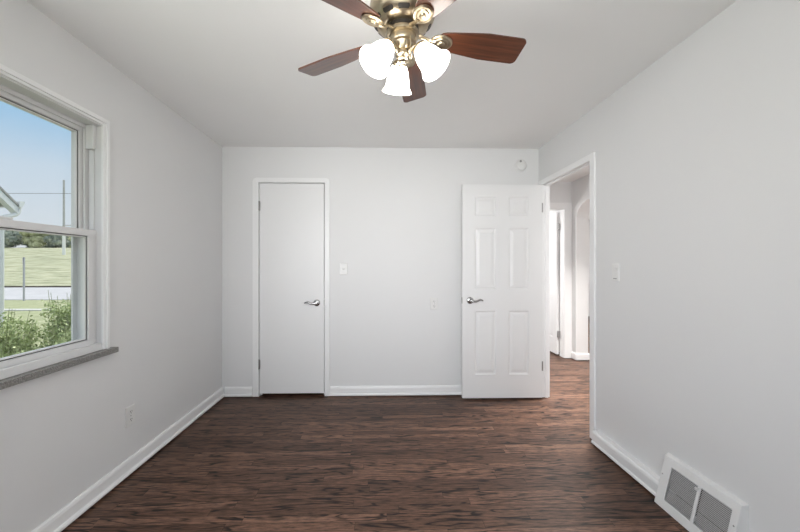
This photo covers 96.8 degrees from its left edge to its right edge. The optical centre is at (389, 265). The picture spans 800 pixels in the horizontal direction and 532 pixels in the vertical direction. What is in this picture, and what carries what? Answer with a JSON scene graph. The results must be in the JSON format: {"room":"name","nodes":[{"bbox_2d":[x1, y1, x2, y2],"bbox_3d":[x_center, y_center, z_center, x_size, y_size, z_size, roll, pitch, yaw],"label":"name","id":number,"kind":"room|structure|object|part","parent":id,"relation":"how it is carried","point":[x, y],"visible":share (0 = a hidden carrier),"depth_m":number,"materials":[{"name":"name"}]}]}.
{"room":"empty bedroom","nodes":[
{"label":"empty bedroom","id":0,"kind":"room"},
{"bbox_2d":[0,0,221,531],"bbox_3d":[-1.723,0.306,4.228,0.142,2.940,9.870,0,0,-1],"label":"wall","id":1,"kind":"structure","parent":0,"point":[63,431],"depth_m":2.18,"materials":[{"name":"paint"}]},
{"bbox_2d":[0,63,118,389],"bbox_3d":[-1.658,-0.164,1.507,0.212,1.316,1.077,0,0,-1],"label":"window","id":2,"kind":"structure","parent":1,"relation":"in","point":[89,231],"depth_m":1.92,"materials":[{"name":"white paint"}]},
{"bbox_3d":[-1.698,-0.469,1.499,0.044,0.615,0.928,0,0,-1],"label":"sash","id":3,"kind":"part","parent":2,"relation":"part of","materials":[{"name":"white plastic"}]},
{"bbox_3d":[-1.639,0.117,1.500,0.042,0.627,0.940,0,0,-1],"label":"sash","id":4,"kind":"part","parent":2,"relation":"part of","materials":[{"name":"white plastic"}]},
{"bbox_2d":[31,387,224,531],"bbox_3d":[-1.575,1.221,1.438,0.030,0.086,4.045,0,0,-1],"label":"baseboard","id":5,"kind":"structure","parent":1,"relation":"attached to","point":[70,512],"depth_m":2.08,"materials":[{"name":"white paint"}]},
{"bbox_2d":[125,403,134,427],"bbox_3d":[-1.603,0.924,2.193,0.009,0.120,0.082,0,0,-1],"label":"wall outlet","id":6,"kind":"object","parent":1,"relation":"attached to","point":[129,411],"visible":1,"depth_m":2.18,"materials":[{"name":"white plastic"}]},
{"bbox_2d":[61,316,688,531],"bbox_3d":[2.246,1.306,4.316,8.118,0.060,9.870,0,0,-1],"label":"floor","id":7,"kind":"structure","parent":0,"point":[269,462],"depth_m":2.20,"materials":[{"name":"brown wood"}]},
{"bbox_2d":[222,147,538,396],"bbox_3d":[-0.053,0.056,3.555,3.168,2.440,0.120,0,0,-1],"label":"wall","id":8,"kind":"structure","parent":0,"point":[396,213],"depth_m":3.49,"materials":[{"name":"paint"}]},
{"bbox_2d":[258,183,324,393],"bbox_3d":[-0.965,0.219,3.459,0.645,2.054,0.098,0,0,-1],"label":"door","id":9,"kind":"structure","parent":8,"relation":"in","point":[292,215],"depth_m":3.47,"materials":[{"name":"white paint"}]},
{"bbox_2d":[253,178,329,396],"bbox_3d":[-0.964,0.208,3.526,0.748,2.136,0.136,0,0,-1],"label":"trim","id":10,"kind":"structure","parent":8,"relation":"attached to","point":[256,181],"depth_m":3.46,"materials":[{"name":"white paint"}]},
{"bbox_2d":[224,385,461,396],"bbox_3d":[-0.064,1.221,3.481,3.083,0.086,0.026,0,0,-1],"label":"baseboard","id":11,"kind":"structure","parent":8,"relation":"attached to","point":[409,389],"depth_m":3.48,"materials":[{"name":"white paint"}]},
{"bbox_2d":[340,263,347,274],"bbox_3d":[-0.453,0.029,3.476,0.074,0.114,0.020,0,0,-1],"label":"light switch","id":12,"kind":"object","parent":8,"relation":"attached to","point":[343,266],"visible":1,"depth_m":3.48,"materials":[{"name":"white plastic"}]},
{"bbox_2d":[430,298,437,309],"bbox_3d":[0.435,0.373,3.501,0.074,0.116,0.009,0,0,-1],"label":"wall outlet","id":13,"kind":"object","parent":8,"relation":"attached to","point":[433,301],"visible":1,"depth_m":3.50,"materials":[{"name":"white plastic"}]},
{"bbox_2d":[462,184,542,397],"bbox_3d":[1.076,0.241,3.408,0.776,2.038,0.159,0,0,-1],"label":"door","id":14,"kind":"structure","parent":8,"relation":"in","point":[502,224],"depth_m":3.39,"materials":[{"name":"white paint"}]},
{"bbox_2d":[514,159,526,171],"bbox_3d":[1.294,-0.996,3.504,0.120,0.120,0.041,0,0,-1],"label":"smoke detector","id":15,"kind":"object","parent":8,"relation":"attached to","point":[520,165],"visible":1,"depth_m":3.49,"materials":[{"name":"white plastic"}]},
{"bbox_2d":[27,0,736,219],"bbox_3d":[2.246,-1.244,4.316,8.118,0.160,9.870,0,0,-1],"label":"ceiling","id":16,"kind":"structure","parent":0,"point":[229,68],"depth_m":2.06,"materials":[{"name":"paint"}]},
{"bbox_2d":[298,0,525,102],"bbox_3d":[0.074,-0.958,1.486,1.002,0.413,1.013,0,0,-1],"label":"ceiling fan","id":17,"kind":"object","parent":16,"relation":"hanging from","point":[401,23],"visible":1,"depth_m":1.45,"materials":[{"name":"brown wood"}]},
{"bbox_3d":[-0.243,-0.940,1.627,0.376,0.007,0.130,-3,12,28],"label":"blade","id":18,"kind":"part","parent":17,"relation":"part of","materials":[{"name":"brown wood"}]},
{"bbox_3d":[-0.187,-0.940,1.239,0.376,0.007,0.130,-3,16,-44],"label":"blade","id":19,"kind":"part","parent":17,"relation":"part of","materials":[{"name":"brown wood"}]},
{"bbox_3d":[-0.052,-0.823,1.385,0.136,0.145,0.131,0,0,-1],"label":"lamp shade","id":20,"kind":"part","parent":17,"relation":"part of","materials":[{"name":"white glass"}]},
{"bbox_3d":[-0.033,-0.844,1.403,0.065,0.078,0.058,0,0,-1],"label":"bulb","id":21,"kind":"part","parent":17,"relation":"part of","materials":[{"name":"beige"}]},
{"bbox_3d":[0.032,-0.823,1.598,0.133,0.145,0.141,0,0,-1],"label":"lamp shade","id":22,"kind":"part","parent":17,"relation":"part of","materials":[{"name":"white glass"}]},
{"bbox_3d":[0.083,-0.877,1.422,0.012,0.098,0.011,0,0,-1],"label":"pull chain","id":23,"kind":"part","parent":17,"relation":"part of","materials":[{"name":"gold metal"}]},
{"bbox_3d":[0.095,-0.887,1.451,0.063,0.039,0.016,0,0,26],"label":"lamp arm","id":24,"kind":"part","parent":17,"relation":"part of","materials":[{"name":"gold metal"}]},
{"bbox_3d":[0.109,-0.940,1.800,0.130,0.007,0.376,-14,-5,9],"label":"blade","id":25,"kind":"part","parent":17,"relation":"part of","materials":[{"name":"brown wood"}]},
{"bbox_3d":[0.149,-0.844,1.423,0.068,0.078,0.056,0,0,-1],"label":"bulb","id":26,"kind":"part","parent":17,"relation":"part of","materials":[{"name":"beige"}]},
{"bbox_3d":[0.170,-0.823,1.408,0.139,0.145,0.128,0,0,-1],"label":"lamp shade","id":27,"kind":"part","parent":17,"relation":"part of","materials":[{"name":"white glass"}]},
{"bbox_3d":[0.200,-0.940,1.172,0.130,0.007,0.376,15,-4,-26],"label":"blade","id":28,"kind":"part","parent":17,"relation":"part of","materials":[{"name":"brown wood"}]},
{"bbox_3d":[0.383,-0.940,1.520,0.376,0.007,0.130,2,-14,-8],"label":"blade","id":29,"kind":"part","parent":17,"relation":"part of","materials":[{"name":"brown wood"}]},
{"bbox_2d":[550,182,570,202],"bbox_3d":[1.391,0.056,4.952,2.600,2.440,0.120,0,0,-1],"label":"wall","id":30,"kind":"structure","parent":0,"point":[560,192],"depth_m":4.91,"materials":[{"name":"paint"}]},
{"bbox_2d":[550,212,559,353],"bbox_3d":[2.378,0.244,5.405,0.038,2.020,0.782,0,0,-1],"label":"door","id":31,"kind":"structure","parent":30,"relation":"in","point":[554,217],"depth_m":5.10,"materials":[{"name":"white paint"}]},
{"bbox_2d":[550,203,571,357],"bbox_3d":[2.044,0.200,4.958,0.931,2.147,0.140,0,0,-1],"label":"trim","id":32,"kind":"structure","parent":30,"relation":"attached to","point":[565,209],"depth_m":4.90,"materials":[{"name":"white paint"}]},
{"bbox_2d":[571,174,589,359],"bbox_3d":[2.654,0.056,2.214,0.165,2.440,5.410,0,0,-1],"label":"wall","id":33,"kind":"structure","parent":0,"point":[580,188],"depth_m":4.80,"materials":[{"name":"paint"}]},
{"bbox_2d":[588,220,589,315],"bbox_3d":[4.474,0.056,5.375,3.615,2.440,7.550,0,0,-1],"label":"wall","id":34,"kind":"structure","parent":0,"point":[588,220],"depth_m":9.01,"materials":[{"name":"paint"}]},
{"bbox_2d":[571,352,589,359],"bbox_3d":[1.839,1.221,2.246,0.681,0.086,5.499,0,0,11],"label":"baseboard","id":35,"kind":"structure","parent":34,"relation":"attached to","point":[577,356],"depth_m":4.79,"materials":[{"name":"white paint"}]},
{"bbox_2d":[539,0,799,531],"bbox_3d":[1.550,0.056,1.507,0.055,2.440,4.045,0,0,-1],"label":"wall","id":36,"kind":"structure","parent":0,"point":[698,153],"depth_m":1.69,"materials":[{"name":"paint"}]},
{"bbox_2d":[538,152,595,438],"bbox_3d":[1.516,0.221,3.041,0.089,2.102,0.924,0,0,-1],"label":"trim","id":37,"kind":"structure","parent":36,"relation":"attached to","point":[589,160],"depth_m":2.98,"materials":[{"name":"white paint"}]},
{"bbox_3d":[1.552,0.221,3.042,0.017,2.102,0.924,0,0,-1],"label":"casing","id":38,"kind":"part","parent":37,"relation":"part of","materials":[{"name":"white paint"}]},
{"bbox_2d":[612,264,619,280],"bbox_3d":[1.497,0.041,2.361,0.011,0.114,0.074,0,0,-1],"label":"light switch","id":39,"kind":"object","parent":36,"relation":"attached to","point":[615,267],"visible":1,"depth_m":2.35,"materials":[{"name":"white plastic"}]},
{"bbox_2d":[591,430,668,498],"bbox_3d":[1.504,1.221,1.015,0.057,0.086,3.063,0,0,-1],"label":"baseboard","id":40,"kind":"structure","parent":36,"relation":"attached to","point":[640,472],"depth_m":2.19,"materials":[{"name":"white paint"}]},
{"bbox_2d":[654,453,748,531],"bbox_3d":[1.475,1.143,1.716,0.085,0.260,0.424,0,0,-1],"label":"air vent","id":41,"kind":"object","parent":36,"relation":"in","point":[715,509],"visible":1,"depth_m":1.70,"materials":[{"name":"metal"}]},
{"bbox_2d":[665,468,697,519],"bbox_3d":[1.470,1.143,1.789,0.051,0.165,0.156,0,0,-1],"label":"grille","id":42,"kind":"object","parent":41,"relation":"attached to","point":[684,497],"depth_m":1.79,"materials":[{"name":"metal"}]},
{"bbox_2d":[693,489,731,531],"bbox_3d":[1.470,1.144,1.619,0.043,0.164,0.152,0,0,-1],"label":"grille","id":43,"kind":"object","parent":41,"relation":"attached to","point":[715,509],"depth_m":1.63,"materials":[{"name":"metal"}]},
{"label":"outside","id":44,"kind":"structure","parent":0,"visible":0},
{"bbox_2d":[4,248,70,285],"bbox_3d":[-71.641,-0.898,73.230,300.000,5.517,90.000,0,0,-1],"label":"hill","id":45,"kind":"structure","parent":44,"point":[43,266],"depth_m":42.27,"materials":[{"name":"green plant"}]},
{"bbox_2d":[4,230,23,247],"bbox_3d":[-75.611,-5.272,70.717,5.265,4.610,4.798,0,0,-1],"label":"tree","id":46,"kind":"object","parent":45,"relation":"on","point":[11,238],"visible":0.7,"depth_m":69.64,"materials":[{"name":"green plant"}]},
{"bbox_2d":[19,232,48,247],"bbox_3d":[-70.675,-5.427,70.622,5.303,4.919,4.642,0,0,-1],"label":"tree","id":47,"kind":"object","parent":45,"relation":"on","point":[33,240],"visible":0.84,"depth_m":69.40,"materials":[{"name":"green plant"}]},
{"bbox_2d":[42,235,70,247],"bbox_3d":[-66.324,-5.098,70.563,4.368,4.264,3.629,0,0,-1],"label":"tree","id":48,"kind":"object","parent":45,"relation":"on","point":[54,241],"visible":0.69,"depth_m":69.82,"materials":[{"name":"green plant"}]},
{"bbox_2d":[62,180,70,254],"bbox_3d":[-49.233,-7.024,54.894,2.812,12.500,0.465,0,0,-1],"label":"utility pole","id":49,"kind":"object","parent":45,"relation":"on","point":[64,225],"visible":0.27,"depth_m":54.78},
{"bbox_2d":[8,193,70,193],"bbox_3d":[-75.418,-11.127,54.142,130.000,0.263,0.067,0,0,-1],"label":"overhead wire","id":50,"kind":"object","parent":49,"relation":"attached to","point":[8,193],"visible":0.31,"depth_m":54.60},
{"bbox_3d":[-50.429,-7.024,54.896,0.340,12.500,0.340,0,0,-1],"label":"post","id":51,"kind":"part","parent":49,"relation":"part of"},
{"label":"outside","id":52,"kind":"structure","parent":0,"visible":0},
{"bbox_2d":[4,300,69,349],"bbox_3d":[-49.871,1.926,-6.357,220.000,0.300,69.500,0,0,-1],"label":"lawn","id":53,"kind":"structure","parent":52,"point":[13,304],"depth_m":13.86,"materials":[{"name":"green plant"}]},
{"bbox_2d":[0,186,24,322],"bbox_3d":[-9.140,-0.959,2.816,5.750,5.610,6.575,0,0,-1],"label":"garage","id":54,"kind":"structure","parent":53,"relation":"on","point":[14,207],"depth_m":5.88,"materials":[{"name":"white"}]},
{"bbox_2d":[0,345,36,357],"bbox_3d":[-3.174,1.232,2.887,1.089,1.162,1.102,0,0,-26],"label":"shrub","id":55,"kind":"object","parent":53,"relation":"on","point":[26,345],"visible":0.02,"depth_m":3.04,"materials":[{"name":"green plant"}]},
{"bbox_2d":[0,307,45,357],"bbox_3d":[-4.047,1.122,3.647,1.094,1.371,1.021,0,0,-24],"label":"shrub","id":56,"kind":"object","parent":53,"relation":"on","point":[7,342],"visible":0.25,"depth_m":3.65,"materials":[{"name":"green plant"}]},
{"bbox_2d":[22,257,24,300],"bbox_3d":[-18.706,0.766,18.139,0.084,2.420,0.320,0,0,-36],"label":"sign post","id":57,"kind":"object","parent":53,"relation":"on","point":[23,258],"visible":0.82,"depth_m":18.11,"materials":[{"name":"metal"}]},
{"bbox_3d":[-18.707,0.766,18.140,0.060,2.420,0.060,0,0,-1],"label":"post","id":58,"kind":"part","parent":57,"relation":"part of","materials":[{"name":"metal"}]},
{"bbox_2d":[4,309,49,310],"bbox_3d":[-50.310,1.856,13.438,220.000,0.240,0.400,0,0,-1],"label":"kerb","id":59,"kind":"object","parent":53,"relation":"on","point":[4,309],"depth_m":14.17,"materials":[{"name":"concrete"}]},
{"bbox_2d":[31,291,70,348],"bbox_3d":[-3.496,1.032,3.966,1.023,1.546,0.991,0,0,-43],"label":"shrub","id":60,"kind":"object","parent":53,"relation":"on","point":[61,328],"visible":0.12,"depth_m":3.84,"materials":[{"name":"green plant"}]},
{"bbox_2d":[45,337,70,345],"bbox_3d":[-2.840,1.182,3.304,1.030,1.284,1.001,0,0,38],"label":"shrub","id":61,"kind":"object","parent":53,"relation":"on","point":[61,341],"visible":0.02,"depth_m":3.10,"materials":[{"name":"green plant"}]},
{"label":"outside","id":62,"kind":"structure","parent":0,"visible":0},
{"bbox_2d":[4,287,70,299],"bbox_3d":[-50.525,1.861,23.136,220.000,0.230,10.700,0,0,-1],"label":"road","id":63,"kind":"structure","parent":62,"point":[10,293],"depth_m":22.54,"materials":[{"name":"grey asphalt"}]},
{"bbox_2d":[4,286,70,286],"bbox_3d":[-50.647,1.806,28.634,220.000,0.340,0.300,0,0,-1],"label":"kerb","id":64,"kind":"object","parent":63,"relation":"on","point":[4,286],"depth_m":28.97,"materials":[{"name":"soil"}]}
]}

